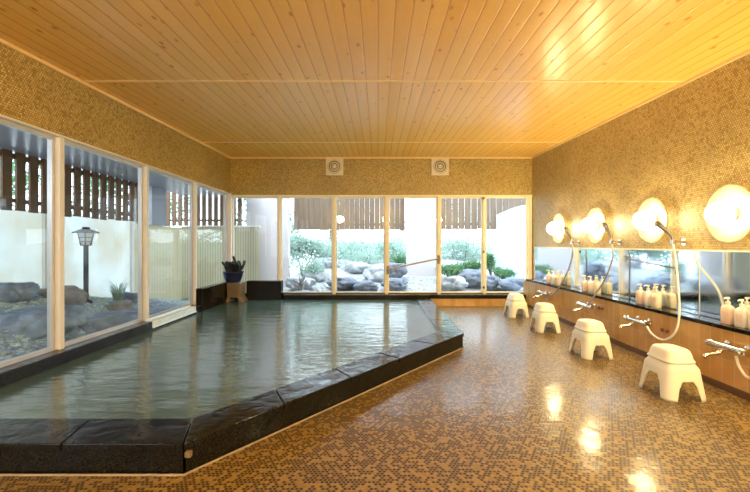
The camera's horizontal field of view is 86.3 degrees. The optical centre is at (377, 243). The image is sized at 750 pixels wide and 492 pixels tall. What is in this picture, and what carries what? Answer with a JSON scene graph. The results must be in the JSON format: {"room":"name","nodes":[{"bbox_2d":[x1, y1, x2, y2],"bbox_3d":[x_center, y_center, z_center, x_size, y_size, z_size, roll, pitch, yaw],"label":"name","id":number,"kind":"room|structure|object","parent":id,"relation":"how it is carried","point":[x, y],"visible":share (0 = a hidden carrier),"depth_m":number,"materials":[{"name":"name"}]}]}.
{"room":"spa","nodes":[
{"label":"spa","id":0,"kind":"room"},
{"bbox_2d":[0,305,192,369],"bbox_3d":[-2.560,1.180,2.635,0.120,0.700,8.470,0,0,0],"label":"wall","id":1,"kind":"structure","parent":0,"point":[191,305],"depth_m":3.23,"materials":[{"name":"wood"}]},
{"bbox_2d":[0,119,54,367],"bbox_3d":[-2.550,-0.005,2.560,0.040,1.671,1.148,0,0,0],"label":"window","id":2,"kind":"structure","parent":1,"relation":"in","point":[50,139],"depth_m":3.11,"materials":[{"name":"grey metal"}]},
{"bbox_2d":[55,137,63,349],"bbox_3d":[-2.532,-0.005,3.160,0.076,1.671,0.048,0,0,0],"label":"trim","id":3,"kind":"structure","parent":1,"relation":"attached to","point":[59,141],"depth_m":3.14,"materials":[{"name":"wood"}]},
{"bbox_2d":[0,305,200,387],"bbox_3d":[-2.458,0.900,3.757,0.085,0.140,3.425,0,0,0],"label":"window ledge","id":4,"kind":"object","parent":1,"relation":"attached to","point":[9,375],"visible":0.52,"depth_m":3.15,"materials":[{"name":"black stone"}]},
{"bbox_2d":[145,305,196,327],"bbox_3d":[-2.444,0.855,4.790,0.107,0.104,1.020,0,0,0],"label":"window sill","id":5,"kind":"structure","parent":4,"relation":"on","point":[170,316],"depth_m":4.70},
{"bbox_2d":[64,140,142,346],"bbox_3d":[-2.550,-0.005,3.748,0.040,1.671,1.123,0,0,0],"label":"window","id":6,"kind":"structure","parent":1,"relation":"in","point":[68,143],"depth_m":4.28,"materials":[{"name":"grey metal"}]},
{"bbox_2d":[143,166,148,320],"bbox_3d":[-2.532,-0.005,4.335,0.076,1.671,0.048,0,0,0],"label":"trim","id":7,"kind":"structure","parent":1,"relation":"attached to","point":[145,168],"depth_m":4.31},
{"bbox_2d":[149,168,192,317],"bbox_3d":[-2.550,-0.005,4.918,0.040,1.671,1.113,0,0,0],"label":"window","id":8,"kind":"structure","parent":1,"relation":"in","point":[190,303],"depth_m":5.45,"materials":[{"name":"grey metal"}]},
{"bbox_2d":[193,183,196,304],"bbox_3d":[-2.532,-0.005,5.500,0.076,1.671,0.048,0,0,0],"label":"trim","id":9,"kind":"structure","parent":1,"relation":"attached to","point":[194,184],"depth_m":5.48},
{"bbox_2d":[196,281,226,310],"bbox_3d":[-2.450,0.790,6.115,0.100,0.360,1.270,0,0,0],"label":"stone block","id":10,"kind":"object","parent":1,"relation":"attached to","point":[213,295],"visible":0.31,"depth_m":5.77,"materials":[{"name":"black stone"}]},
{"bbox_2d":[197,184,226,281],"bbox_3d":[-2.550,-0.005,6.110,0.040,1.671,1.168,0,0,0],"label":"window","id":11,"kind":"structure","parent":1,"relation":"in","point":[198,185],"depth_m":6.67,"materials":[{"name":"beige wood"}]},
{"bbox_2d":[223,193,231,281],"bbox_3d":[-2.535,-0.013,6.785,0.130,1.687,0.130,0,0,0],"label":"trim","id":12,"kind":"structure","parent":1,"relation":"attached to","point":[229,198],"depth_m":6.72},
{"bbox_2d":[0,43,229,192],"bbox_3d":[-2.560,-1.164,2.635,0.120,0.613,8.470,0,0,0],"label":"wall","id":13,"kind":"structure","parent":0,"point":[32,92],"depth_m":3.53,"materials":[{"name":"beige tile"}]},
{"bbox_2d":[0,125,221,194],"bbox_3d":[-3.480,-1.100,3.140,1.680,0.060,11.280,0,0,0],"label":"soffit","id":14,"kind":"structure","parent":13,"relation":"attached to","point":[14,140],"depth_m":5.19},
{"bbox_2d":[0,148,137,221],"bbox_3d":[-4.235,-0.719,4.448,0.070,0.702,5.696,0,0,0],"label":"wooden fence","id":15,"kind":"object","parent":14,"relation":"hanging from","point":[121,213],"visible":0.8,"depth_m":5.43,"materials":[{"name":"brown wood"}]},
{"bbox_2d":[149,186,165,225],"bbox_3d":[-4.240,-0.710,7.650,0.120,0.720,0.500,0,0,0],"label":"board panel","id":16,"kind":"object","parent":14,"relation":"attached to","point":[157,196],"visible":0.79,"depth_m":7.58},
{"bbox_2d":[0,38,229,157],"bbox_3d":[-2.490,-1.339,2.575,0.020,0.255,8.350,0,0,0],"label":"trim","id":17,"kind":"structure","parent":13,"relation":"attached to","point":[2,41],"depth_m":3.49,"materials":[{"name":"brown wood"}]},
{"bbox_2d":[0,114,229,193],"bbox_3d":[-2.544,-0.849,2.575,0.112,0.016,8.350,0,0,0],"label":"trim","id":18,"kind":"structure","parent":13,"relation":"attached to","point":[3,117],"depth_m":3.49,"materials":[{"name":"wood"}]},
{"bbox_2d":[283,299,415,299],"bbox_3d":[-0.355,1.218,6.681,2.430,0.625,0.138,0,0,0],"label":"wall","id":19,"kind":"structure","parent":0,"point":[283,299],"depth_m":6.61,"materials":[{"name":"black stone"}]},
{"bbox_2d":[283,294,525,298],"bbox_3d":[0.435,0.873,6.675,4.010,0.065,0.150,0,0,0],"label":"window ledge","id":20,"kind":"object","parent":19,"relation":"on","point":[285,296],"visible":0.84,"depth_m":6.60,"materials":[{"name":"black stone"}]},
{"bbox_2d":[0,0,749,156],"bbox_3d":[0.050,-1.476,2.585,5.380,0.488,8.610,0,0,0],"label":"ceiling","id":21,"kind":"structure","parent":0,"point":[84,39],"depth_m":2.97,"materials":[{"name":"brown wood"}]},
{"bbox_2d":[202,142,560,142],"bbox_3d":[0.050,-1.435,5.640,5.100,0.010,0.024,0,0,0],"label":"trim","id":22,"kind":"structure","parent":21,"relation":"attached to","point":[202,142],"depth_m":5.64,"materials":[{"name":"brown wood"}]},
{"bbox_2d":[83,80,684,81],"bbox_3d":[0.050,-1.372,3.370,5.100,0.010,0.024,0,0,0],"label":"trim","id":23,"kind":"structure","parent":21,"relation":"attached to","point":[83,80],"depth_m":3.36,"materials":[{"name":"brown wood"}]},
{"bbox_2d":[0,306,749,491],"bbox_3d":[0.050,1.090,2.575,5.340,0.120,8.590,0,0,0],"label":"floor","id":24,"kind":"structure","parent":0,"point":[512,409],"depth_m":2.14,"materials":[{"name":"tile"}]},
{"bbox_2d":[0,298,463,475],"bbox_3d":[-0.815,1.210,4.193,3.370,0.640,4.834,0,0,0],"label":"pool edge","id":25,"kind":"object","parent":24,"relation":"in","point":[28,447],"visible":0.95,"depth_m":1.95,"materials":[{"name":"stone"}]},
{"bbox_2d":[0,299,437,420],"bbox_3d":[-0.930,0.922,4.340,3.140,0.004,4.620,0,0,0],"label":"water","id":26,"kind":"object","parent":25,"relation":"in","point":[225,354],"visible":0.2,"depth_m":3.19,"materials":[{"name":"liquid"}]},
{"bbox_2d":[226,281,247,301],"bbox_3d":[-2.275,0.787,6.460,0.303,0.345,0.280,0,0,0],"label":"stool","id":27,"kind":"object","parent":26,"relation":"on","point":[236,290],"visible":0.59,"depth_m":6.32,"materials":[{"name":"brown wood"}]},
{"bbox_2d":[222,271,243,282],"bbox_3d":[-2.330,0.528,6.440,0.330,0.170,0.330,0,0,0],"label":"planter pot","id":28,"kind":"object","parent":27,"relation":"on","point":[230,277],"visible":0.93,"depth_m":6.33,"materials":[{"name":"blue ceramic"}]},
{"bbox_2d":[221,256,244,272],"bbox_3d":[-2.342,0.346,6.414,0.350,0.311,0.412,0,0,0],"label":"potted leafy plant","id":29,"kind":"object","parent":28,"relation":"in","point":[234,266],"visible":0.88,"depth_m":6.35,"materials":[{"name":"green plant"}]},
{"bbox_2d":[431,299,525,305],"bbox_3d":[1.650,0.968,6.681,1.580,0.125,0.138,0,0,0],"label":"ledge riser","id":30,"kind":"object","parent":24,"relation":"on","point":[439,302],"visible":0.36,"depth_m":6.61,"materials":[{"name":"brown wood"}]},
{"bbox_2d":[503,293,528,317],"bbox_3d":[1.974,0.869,5.720,0.284,0.323,0.340,0,0,-3],"label":"stool","id":31,"kind":"object","parent":24,"relation":"on","point":[516,303],"visible":1,"depth_m":5.60,"materials":[{"name":"beige plastic"}]},
{"bbox_2d":[530,302,560,332],"bbox_3d":[1.994,0.869,4.780,0.284,0.323,0.340,0,0,2],"label":"stool","id":32,"kind":"object","parent":24,"relation":"on","point":[544,313],"visible":1,"depth_m":4.66,"materials":[{"name":"beige plastic"}]},
{"bbox_2d":[569,319,612,359],"bbox_3d":[1.974,0.869,3.720,0.284,0.323,0.340,0,0,-2],"label":"stool","id":33,"kind":"object","parent":24,"relation":"on","point":[591,333],"visible":1,"depth_m":3.60,"materials":[{"name":"beige plastic"}]},
{"bbox_2d":[639,344,706,401],"bbox_3d":[2.029,0.869,2.770,0.284,0.323,0.340,0,0,0],"label":"stool","id":34,"kind":"object","parent":24,"relation":"on","point":[674,365],"visible":1,"depth_m":2.66,"materials":[{"name":"beige plastic"}]},
{"bbox_2d":[230,159,531,194],"bbox_3d":[0.050,-1.147,6.810,5.100,0.640,0.120,0,0,0],"label":"wall","id":35,"kind":"structure","parent":0,"point":[247,176],"depth_m":6.75,"materials":[{"name":"beige tile"}]},
{"bbox_2d":[326,158,342,174],"bbox_3d":[-0.731,-1.303,6.721,0.292,0.292,0.058,0,0,0],"label":"air vent","id":36,"kind":"object","parent":35,"relation":"in","point":[334,166],"visible":1,"depth_m":6.72,"materials":[{"name":"beige plastic"}]},
{"bbox_2d":[229,157,531,158],"bbox_3d":[0.050,-1.452,6.737,5.100,0.025,0.025,0,0,0],"label":"trim","id":37,"kind":"structure","parent":35,"relation":"attached to","point":[230,157],"depth_m":6.72,"materials":[{"name":"brown wood"}]},
{"bbox_2d":[231,195,531,196],"bbox_3d":[0.065,-0.812,6.793,5.070,0.030,0.114,0,0,0],"label":"trim","id":38,"kind":"structure","parent":35,"relation":"attached to","point":[231,195],"depth_m":6.74,"materials":[{"name":"brown wood"}]},
{"bbox_2d":[431,158,448,174],"bbox_3d":[1.046,-1.303,6.721,0.292,0.292,0.058,0,0,0],"label":"air vent","id":39,"kind":"object","parent":35,"relation":"in","point":[439,166],"visible":1,"depth_m":6.72,"materials":[{"name":"beige plastic"}]},
{"bbox_2d":[245,293,522,295],"bbox_3d":[0.050,1.180,6.810,5.100,0.700,0.120,0,0,0],"label":"wall","id":40,"kind":"structure","parent":0,"point":[245,293],"depth_m":6.75,"materials":[{"name":"wood"}]},
{"bbox_2d":[232,197,277,292],"bbox_3d":[-2.079,0.017,6.800,0.782,1.627,0.040,0,0,0],"label":"window","id":41,"kind":"structure","parent":40,"relation":"in","point":[232,197],"depth_m":6.78,"materials":[{"name":"wood"}]},
{"bbox_2d":[246,280,282,299],"bbox_3d":[-1.887,0.790,6.675,0.575,0.360,0.150,0,0,0],"label":"stone block","id":42,"kind":"object","parent":40,"relation":"attached to","point":[255,289],"visible":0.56,"depth_m":6.60,"materials":[{"name":"black stone"}]},
{"bbox_2d":[278,197,280,279],"bbox_3d":[-1.670,0.021,6.782,0.036,1.637,0.095,0,0,0],"label":"trim","id":43,"kind":"structure","parent":40,"relation":"attached to","point":[279,198],"depth_m":6.74,"materials":[{"name":"brown wood"}]},
{"bbox_2d":[281,197,331,292],"bbox_3d":[-1.210,0.017,6.800,0.883,1.627,0.040,0,0,0],"label":"window","id":44,"kind":"structure","parent":40,"relation":"in","point":[281,197],"depth_m":6.78,"materials":[{"name":"metal"}]},
{"bbox_2d":[332,197,335,293],"bbox_3d":[-0.743,0.021,6.782,0.052,1.637,0.095,0,0,0],"label":"trim","id":45,"kind":"structure","parent":40,"relation":"attached to","point":[333,198],"depth_m":6.74,"materials":[{"name":"brown wood"}]},
{"bbox_2d":[336,197,384,292],"bbox_3d":[-0.300,0.017,6.800,0.834,1.627,0.040,0,0,0],"label":"window","id":46,"kind":"structure","parent":40,"relation":"in","point":[336,197],"depth_m":6.78,"materials":[{"name":"wood"}]},
{"bbox_2d":[385,197,387,293],"bbox_3d":[0.143,0.021,6.782,0.052,1.637,0.095,0,0,0],"label":"trim","id":47,"kind":"structure","parent":40,"relation":"attached to","point":[386,198],"depth_m":6.74,"materials":[{"name":"brown wood"}]},
{"bbox_2d":[388,197,436,292],"bbox_3d":[0.588,0.017,6.800,0.837,1.627,0.040,0,0,0],"label":"window","id":48,"kind":"structure","parent":40,"relation":"in","point":[388,197],"depth_m":6.78,"materials":[{"name":"brown wood"}]},
{"bbox_2d":[437,197,440,293],"bbox_3d":[1.030,0.021,6.782,0.048,1.637,0.095,0,0,0],"label":"trim","id":49,"kind":"structure","parent":40,"relation":"attached to","point":[438,198],"depth_m":6.74,"materials":[{"name":"brown wood"}]},
{"bbox_2d":[441,197,482,292],"bbox_3d":[1.415,0.017,6.800,0.721,1.627,0.040,0,0,0],"label":"window","id":50,"kind":"structure","parent":40,"relation":"in","point":[441,197],"depth_m":6.78,"materials":[{"name":"brown wood"}]},
{"bbox_2d":[483,197,485,293],"bbox_3d":[1.797,0.021,6.782,0.044,1.637,0.095,0,0,0],"label":"trim","id":51,"kind":"structure","parent":40,"relation":"attached to","point":[484,200],"depth_m":6.74,"materials":[{"name":"brown wood"}]},
{"bbox_2d":[483,197,527,292],"bbox_3d":[2.151,0.017,6.770,0.767,1.627,0.100,0,0,0],"label":"window","id":52,"kind":"structure","parent":40,"relation":"in","point":[483,197],"depth_m":6.78,"materials":[{"name":"brown wood"}]},
{"bbox_2d":[523,280,749,392],"bbox_3d":[2.525,0.818,2.575,0.150,0.425,8.350,0,0,0],"label":"washing counter front","id":53,"kind":"structure","parent":0,"point":[692,336],"depth_m":3.51,"materials":[{"name":"brown wood"}]},
{"bbox_2d":[533,227,573,298],"bbox_3d":[2.381,0.285,5.492,0.212,1.010,0.844,0,0,-6],"label":"shower mixer","id":54,"kind":"object","parent":53,"relation":"attached to","point":[540,292],"visible":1,"depth_m":5.25,"materials":[{"name":"silver metal"}]},
{"bbox_2d":[572,222,613,311],"bbox_3d":[2.405,0.280,4.478,0.218,1.019,0.540,0,0,-18],"label":"shower mixer","id":55,"kind":"object","parent":53,"relation":"attached to","point":[604,224],"visible":1,"depth_m":4.36,"materials":[{"name":"silver metal"}]},
{"bbox_2d":[526,279,749,335],"bbox_3d":[2.518,0.588,2.495,0.165,0.030,8.190,0,0,0],"label":"shelf","id":56,"kind":"object","parent":53,"relation":"on","point":[709,321],"visible":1,"depth_m":3.50,"materials":[{"name":"black stone"}]},
{"bbox_2d":[651,286,661,307],"bbox_3d":[2.517,0.477,3.619,0.069,0.192,0.078,0,0,-9],"label":"pump bottle","id":57,"kind":"object","parent":56,"relation":"on","point":[656,297],"visible":1,"depth_m":3.60,"materials":[{"name":"beige plastic"}]},
{"bbox_2d":[721,297,734,324],"bbox_3d":[2.517,0.477,2.879,0.069,0.192,0.078,0,0,-15],"label":"pump bottle","id":58,"kind":"object","parent":56,"relation":"on","point":[727,310],"visible":0.94,"depth_m":2.86,"materials":[{"name":"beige plastic"}]},
{"bbox_2d":[734,299,749,327],"bbox_3d":[2.517,0.477,2.769,0.069,0.192,0.078,0,0,-14],"label":"pump bottle","id":59,"kind":"object","parent":56,"relation":"on","point":[741,314],"visible":0.97,"depth_m":2.75,"materials":[{"name":"white plastic"}]},
{"bbox_2d":[527,304,749,400],"bbox_3d":[2.442,1.008,2.495,0.015,0.045,8.190,0,0,0],"label":"baseboard","id":60,"kind":"structure","parent":53,"relation":"attached to","point":[706,379],"depth_m":2.96,"materials":[{"name":"brown tile"}]},
{"bbox_2d":[619,221,680,340],"bbox_3d":[2.385,0.302,3.510,0.215,1.007,0.658,0,0,-9],"label":"shower mixer","id":61,"kind":"object","parent":53,"relation":"attached to","point":[658,224],"visible":1,"depth_m":3.41,"materials":[{"name":"silver metal"}]},
{"bbox_2d":[702,339,749,378],"bbox_3d":[2.407,0.351,2.620,0.218,1.019,0.523,0,0,-19],"label":"shower mixer","id":62,"kind":"object","parent":53,"relation":"attached to","point":[727,345],"visible":1,"depth_m":2.70,"materials":[{"name":"silver metal"}]},
{"bbox_2d":[532,53,749,278],"bbox_3d":[2.660,-0.160,2.635,0.120,2.620,8.470,0,0,0],"label":"wall","id":63,"kind":"structure","parent":0,"point":[691,141],"depth_m":3.71,"materials":[{"name":"beige tile"}]},
{"bbox_2d":[528,197,531,278],"bbox_3d":[2.565,0.021,6.782,0.060,1.637,0.095,0,0,0],"label":"trim","id":64,"kind":"structure","parent":63,"relation":"attached to","point":[529,198],"depth_m":6.74,"materials":[{"name":"brown wood"}]},
{"bbox_2d":[534,247,570,285],"bbox_3d":[2.591,0.309,5.992,0.018,0.526,1.263,0,0,0],"label":"wall mirror","id":65,"kind":"object","parent":63,"relation":"attached to","point":[555,259],"visible":0.94,"depth_m":5.93,"materials":[{"name":"silver metal"}]},
{"bbox_2d":[547,213,565,242],"bbox_3d":[2.496,-0.220,5.650,0.208,0.424,0.424,0,0,0],"label":"wall lamp","id":66,"kind":"object","parent":63,"relation":"attached to","point":[555,228],"visible":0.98,"depth_m":5.61,"materials":[{"name":"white glass"}]},
{"bbox_2d":[581,207,605,242],"bbox_3d":[2.496,-0.220,4.690,0.208,0.424,0.424,0,0,0],"label":"wall lamp","id":67,"kind":"object","parent":63,"relation":"attached to","point":[592,225],"visible":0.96,"depth_m":4.65,"materials":[{"name":"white glass"}]},
{"bbox_2d":[571,247,618,296],"bbox_3d":[2.591,0.309,4.827,0.018,0.526,1.073,0,0,0],"label":"wall mirror","id":68,"kind":"object","parent":63,"relation":"attached to","point":[594,262],"visible":0.88,"depth_m":4.72,"materials":[{"name":"silver metal"}]},
{"bbox_2d":[531,49,749,157],"bbox_3d":[2.590,-1.339,2.575,0.020,0.255,8.350,0,0,0],"label":"trim","id":69,"kind":"structure","parent":63,"relation":"attached to","point":[746,52],"depth_m":3.63,"materials":[{"name":"brown wood"}]},
{"bbox_2d":[633,198,668,242],"bbox_3d":[2.496,-0.220,3.730,0.208,0.424,0.424,0,0,0],"label":"wall lamp","id":70,"kind":"object","parent":63,"relation":"attached to","point":[651,210],"visible":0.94,"depth_m":3.69,"materials":[{"name":"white glass"}]},
{"bbox_2d":[619,248,698,314],"bbox_3d":[2.591,0.309,3.756,0.018,0.526,1.073,0,0,0],"label":"wall mirror","id":71,"kind":"object","parent":63,"relation":"attached to","point":[652,267],"visible":0.96,"depth_m":3.63,"materials":[{"name":"silver metal"}]},
{"bbox_2d":[699,250,749,319],"bbox_3d":[2.591,0.309,2.687,0.018,0.526,1.073,0,0,0],"label":"wall mirror","id":72,"kind":"object","parent":63,"relation":"attached to","point":[722,273],"visible":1,"depth_m":3.01,"materials":[{"name":"silver metal"}]},
{"bbox_2d":[704,184,749,242],"bbox_3d":[2.496,-0.220,2.900,0.208,0.424,0.424,0,0,0],"label":"wall lamp","id":73,"kind":"object","parent":63,"relation":"attached to","point":[727,212],"visible":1,"depth_m":2.87,"materials":[{"name":"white glass"}]},
{"label":"outside","id":74,"kind":"structure","parent":0,"visible":0},
{"bbox_2d":[294,198,404,229],"bbox_3d":[-0.680,-0.824,9.535,2.640,0.992,0.070,0,0,0],"label":"screen","id":75,"kind":"object","parent":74,"point":[309,213],"visible":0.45,"depth_m":9.50,"materials":[{"name":"brown wood"}]},
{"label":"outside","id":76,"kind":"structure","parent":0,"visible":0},
{"bbox_2d":[172,242,522,303],"bbox_3d":[0.000,0.592,11.935,18.000,1.361,10.130,0,0,0],"label":"ground","id":77,"kind":"structure","parent":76,"point":[427,279],"depth_m":9.08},
{"bbox_2d":[72,175,201,226],"bbox_3d":[-6.251,-0.680,9.951,3.266,3.832,2.562,0,0,0],"label":"tree","id":78,"kind":"object","parent":77,"relation":"on","point":[81,175],"visible":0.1,"depth_m":9.97,"materials":[{"name":"green plant"}]},
{"bbox_2d":[134,224,182,299],"bbox_3d":[-4.280,0.515,7.825,0.040,1.730,1.850,0,0,0],"label":"bamboo fence","id":79,"kind":"object","parent":77,"relation":"on","point":[165,243],"visible":0.57,"depth_m":7.98,"materials":[{"name":"wood"}]},
{"bbox_2d":[180,226,259,298],"bbox_3d":[-3.440,0.490,8.740,1.720,1.780,0.080,0,0,0],"label":"bamboo fence","id":80,"kind":"object","parent":77,"relation":"on","point":[209,238],"visible":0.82,"depth_m":8.72,"materials":[{"name":"wood"}]},
{"bbox_2d":[166,192,243,225],"bbox_3d":[-3.842,-0.854,8.855,1.716,0.932,0.070,0,0,0],"label":"screen","id":81,"kind":"object","parent":80,"relation":"on","point":[173,220],"visible":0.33,"depth_m":8.82,"materials":[{"name":"brown wood"}]},
{"bbox_2d":[246,198,289,286],"bbox_3d":[-2.460,-0.270,8.965,0.940,3.200,0.170,0,0,0],"label":"wall","id":82,"kind":"structure","parent":77,"relation":"on","point":[262,212],"depth_m":8.88,"materials":[{"name":"paint"}]},
{"bbox_2d":[284,277,315,289],"bbox_3d":[-1.584,0.825,8.193,0.584,0.302,0.547,0,0,23],"label":"rock","id":83,"kind":"object","parent":77,"relation":"on","point":[310,281],"visible":0.6,"depth_m":8.06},
{"bbox_2d":[290,255,326,275],"bbox_3d":[-1.545,0.573,9.019,0.938,0.654,0.637,0,0,33],"label":"shrub","id":84,"kind":"object","parent":77,"relation":"on","point":[315,267],"visible":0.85,"depth_m":8.88,"materials":[{"name":"green plant"}]},
{"bbox_2d":[290,233,329,270],"bbox_3d":[-1.958,0.248,10.785,1.385,1.151,1.110,0,0,0],"label":"shrub","id":85,"kind":"object","parent":77,"relation":"on","point":[299,246],"visible":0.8,"depth_m":10.54,"materials":[{"name":"green plant"}]},
{"bbox_2d":[304,271,330,281],"bbox_3d":[-1.343,0.816,8.985,0.640,0.406,0.629,0,0,17],"label":"rock","id":86,"kind":"object","parent":77,"relation":"on","point":[324,276],"visible":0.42,"depth_m":8.77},
{"bbox_2d":[326,277,357,289],"bbox_3d":[-0.660,0.819,8.276,0.654,0.274,0.680,0,0,-36],"label":"rock","id":87,"kind":"object","parent":77,"relation":"on","point":[343,283],"visible":0.74,"depth_m":8.09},
{"bbox_2d":[320,232,372,260],"bbox_3d":[-1.066,0.293,12.292,2.032,1.407,1.577,0,0,0],"label":"shrub","id":88,"kind":"object","parent":77,"relation":"on","point":[347,246],"visible":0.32,"depth_m":12.20,"materials":[{"name":"green plant"}]},
{"bbox_2d":[341,262,373,273],"bbox_3d":[-0.545,0.685,9.793,0.741,0.504,0.786,0,0,-23],"label":"rock","id":89,"kind":"object","parent":77,"relation":"on","point":[350,267],"visible":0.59,"depth_m":9.50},
{"bbox_2d":[338,246,382,263],"bbox_3d":[-0.435,0.433,11.215,1.373,0.743,1.004,0,0,0],"label":"shrub","id":90,"kind":"object","parent":77,"relation":"on","point":[369,259],"visible":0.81,"depth_m":11.04,"materials":[{"name":"green plant"}]},
{"bbox_2d":[353,280,378,291],"bbox_3d":[-0.235,0.845,7.974,0.473,0.224,0.500,0,0,31],"label":"rock","id":91,"kind":"object","parent":77,"relation":"on","point":[363,286],"visible":1,"depth_m":7.83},
{"bbox_2d":[363,267,383,282],"bbox_3d":[-0.009,0.745,8.980,0.651,0.447,0.691,0,0,-21],"label":"rock","id":92,"kind":"object","parent":77,"relation":"on","point":[376,274],"visible":0.55,"depth_m":8.77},
{"bbox_2d":[362,230,405,259],"bbox_3d":[0.368,0.268,12.026,1.793,1.441,1.656,0,0,0],"label":"shrub","id":93,"kind":"object","parent":77,"relation":"on","point":[393,243],"visible":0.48,"depth_m":11.86,"materials":[{"name":"green plant"}]},
{"bbox_2d":[381,278,407,291],"bbox_3d":[0.346,0.841,8.209,0.512,0.286,0.642,0,0,29],"label":"rock","id":94,"kind":"object","parent":77,"relation":"on","point":[395,284],"visible":0.85,"depth_m":7.99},
{"bbox_2d":[389,262,407,277],"bbox_3d":[0.355,0.631,8.915,0.524,0.438,0.542,0,0,-11],"label":"rock","id":95,"kind":"object","parent":77,"relation":"on","point":[399,272],"visible":0.56,"depth_m":8.70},
{"bbox_2d":[289,276,522,291],"bbox_3d":[0.697,0.911,8.096,5.057,0.392,2.285,0,0,0],"label":"pebbles","id":96,"kind":"object","parent":77,"relation":"on","point":[413,278],"visible":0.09,"depth_m":8.35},
{"bbox_2d":[406,198,435,275],"bbox_3d":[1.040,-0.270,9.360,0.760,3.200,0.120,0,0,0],"label":"wall","id":97,"kind":"structure","parent":77,"relation":"on","point":[420,212],"depth_m":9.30,"materials":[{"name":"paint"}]},
{"bbox_2d":[441,198,525,229],"bbox_3d":[2.500,-0.829,9.485,2.400,0.982,0.070,0,0,0],"label":"screen","id":98,"kind":"object","parent":97,"relation":"attached to","point":[456,213],"visible":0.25,"depth_m":9.45,"materials":[{"name":"brown wood"}]},
{"bbox_2d":[435,263,461,276],"bbox_3d":[1.614,0.627,8.949,0.708,0.395,0.506,0,0,0],"label":"shrub","id":99,"kind":"object","parent":77,"relation":"on","point":[450,269],"visible":0.92,"depth_m":8.86,"materials":[{"name":"green plant"}]},
{"bbox_2d":[441,276,468,291],"bbox_3d":[1.496,0.807,8.101,0.620,0.303,0.542,0,0,-1],"label":"rock","id":100,"kind":"object","parent":77,"relation":"on","point":[452,283],"visible":0.9,"depth_m":7.92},
{"bbox_2d":[454,258,480,269],"bbox_3d":[2.113,0.549,9.219,0.756,0.438,0.481,0,0,0],"label":"shrub","id":101,"kind":"object","parent":77,"relation":"on","point":[473,264],"visible":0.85,"depth_m":9.16,"materials":[{"name":"green plant"}]},
{"bbox_2d":[441,229,495,260],"bbox_3d":[2.615,0.223,12.134,2.202,1.434,1.443,0,0,0],"label":"shrub","id":102,"kind":"object","parent":77,"relation":"on","point":[459,248],"visible":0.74,"depth_m":11.97,"materials":[{"name":"green plant"}]},
{"bbox_2d":[459,269,480,287],"bbox_3d":[2.049,0.762,8.506,0.637,0.443,0.651,0,0,13],"label":"rock","id":103,"kind":"object","parent":77,"relation":"on","point":[472,276],"visible":0.57,"depth_m":8.28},
{"bbox_2d":[491,266,516,278],"bbox_3d":[2.617,0.631,8.431,0.585,0.354,0.438,0,0,-35],"label":"shrub","id":104,"kind":"object","parent":77,"relation":"on","point":[499,272],"visible":0.97,"depth_m":8.38,"materials":[{"name":"green plant"}]},
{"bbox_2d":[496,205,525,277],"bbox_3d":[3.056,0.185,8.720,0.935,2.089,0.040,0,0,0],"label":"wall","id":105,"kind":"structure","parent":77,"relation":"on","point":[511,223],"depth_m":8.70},
{"bbox_2d":[497,278,525,291],"bbox_3d":[2.669,0.814,7.968,0.664,0.264,0.672,0,0,-31],"label":"rock","id":106,"kind":"object","parent":77,"relation":"on","point":[510,284],"visible":0.87,"depth_m":7.78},
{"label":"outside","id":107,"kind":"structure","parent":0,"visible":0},
{"bbox_2d":[0,296,180,359],"bbox_3d":[-5.810,0.799,1.935,6.380,0.651,9.870,0,0,0],"label":"ground","id":108,"kind":"structure","parent":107,"point":[11,351],"depth_m":3.83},
{"bbox_2d":[0,282,39,301],"bbox_3d":[-3.861,0.566,4.216,0.523,0.336,0.460,0,0,38],"label":"rock","id":109,"kind":"object","parent":108,"relation":"on","point":[9,291],"visible":0.77,"depth_m":4.14,"materials":[{"name":"stone"}]},
{"bbox_2d":[12,159,40,206],"bbox_3d":[-6.629,-0.800,6.739,2.827,4.076,2.269,0,0,25],"label":"tree","id":110,"kind":"object","parent":108,"relation":"on","point":[13,161],"visible":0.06,"depth_m":7.21,"materials":[{"name":"green plant"}]},
{"bbox_2d":[0,305,86,339],"bbox_3d":[-3.279,0.789,3.831,0.748,0.342,0.869,0,0,-17],"label":"rock","id":111,"kind":"object","parent":108,"relation":"on","point":[31,322],"visible":0.61,"depth_m":3.65,"materials":[{"name":"stone"}]},
{"bbox_2d":[37,285,88,305],"bbox_3d":[-3.762,0.661,4.761,0.536,0.327,0.520,0,0,-11],"label":"rock","id":112,"kind":"object","parent":108,"relation":"on","point":[73,295],"visible":0.48,"depth_m":4.65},
{"bbox_2d":[0,209,133,297],"bbox_3d":[-4.260,0.310,2.715,0.080,1.440,8.430,0,0,0],"label":"garden wall","id":113,"kind":"structure","parent":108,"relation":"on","point":[23,234],"depth_m":5.54,"materials":[{"name":"paint"}]},
{"bbox_2d":[71,227,99,302],"bbox_3d":[-3.720,0.269,5.096,0.300,0.976,0.300,0,0,0],"label":"lantern","id":114,"kind":"object","parent":108,"relation":"on","point":[85,235],"visible":0.89,"depth_m":5.07,"materials":[{"name":"metal"}]},
{"bbox_2d":[0,293,188,361],"bbox_3d":[-3.399,0.866,5.403,1.569,0.771,6.035,0,0,0],"label":"pebbles","id":115,"kind":"object","parent":108,"relation":"on","point":[21,337],"visible":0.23,"depth_m":4.16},
{"bbox_2d":[78,307,137,333],"bbox_3d":[-3.029,0.930,4.648,0.600,0.264,0.937,0,0,26],"label":"rock","id":116,"kind":"object","parent":108,"relation":"on","point":[99,321],"visible":0.42,"depth_m":4.43,"materials":[{"name":"stone"}]},
{"bbox_2d":[103,280,130,300],"bbox_3d":[-3.728,0.640,5.787,0.512,0.388,0.361,0,0,-14],"label":"clump","id":117,"kind":"object","parent":108,"relation":"on","point":[116,294],"visible":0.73,"depth_m":5.75,"materials":[{"name":"green plant"}]},
{"bbox_2d":[105,299,133,310],"bbox_3d":[-3.461,0.877,5.354,0.382,0.239,0.504,0,0,-29],"label":"rock","id":118,"kind":"object","parent":108,"relation":"on","point":[121,304],"visible":0.49,"depth_m":5.25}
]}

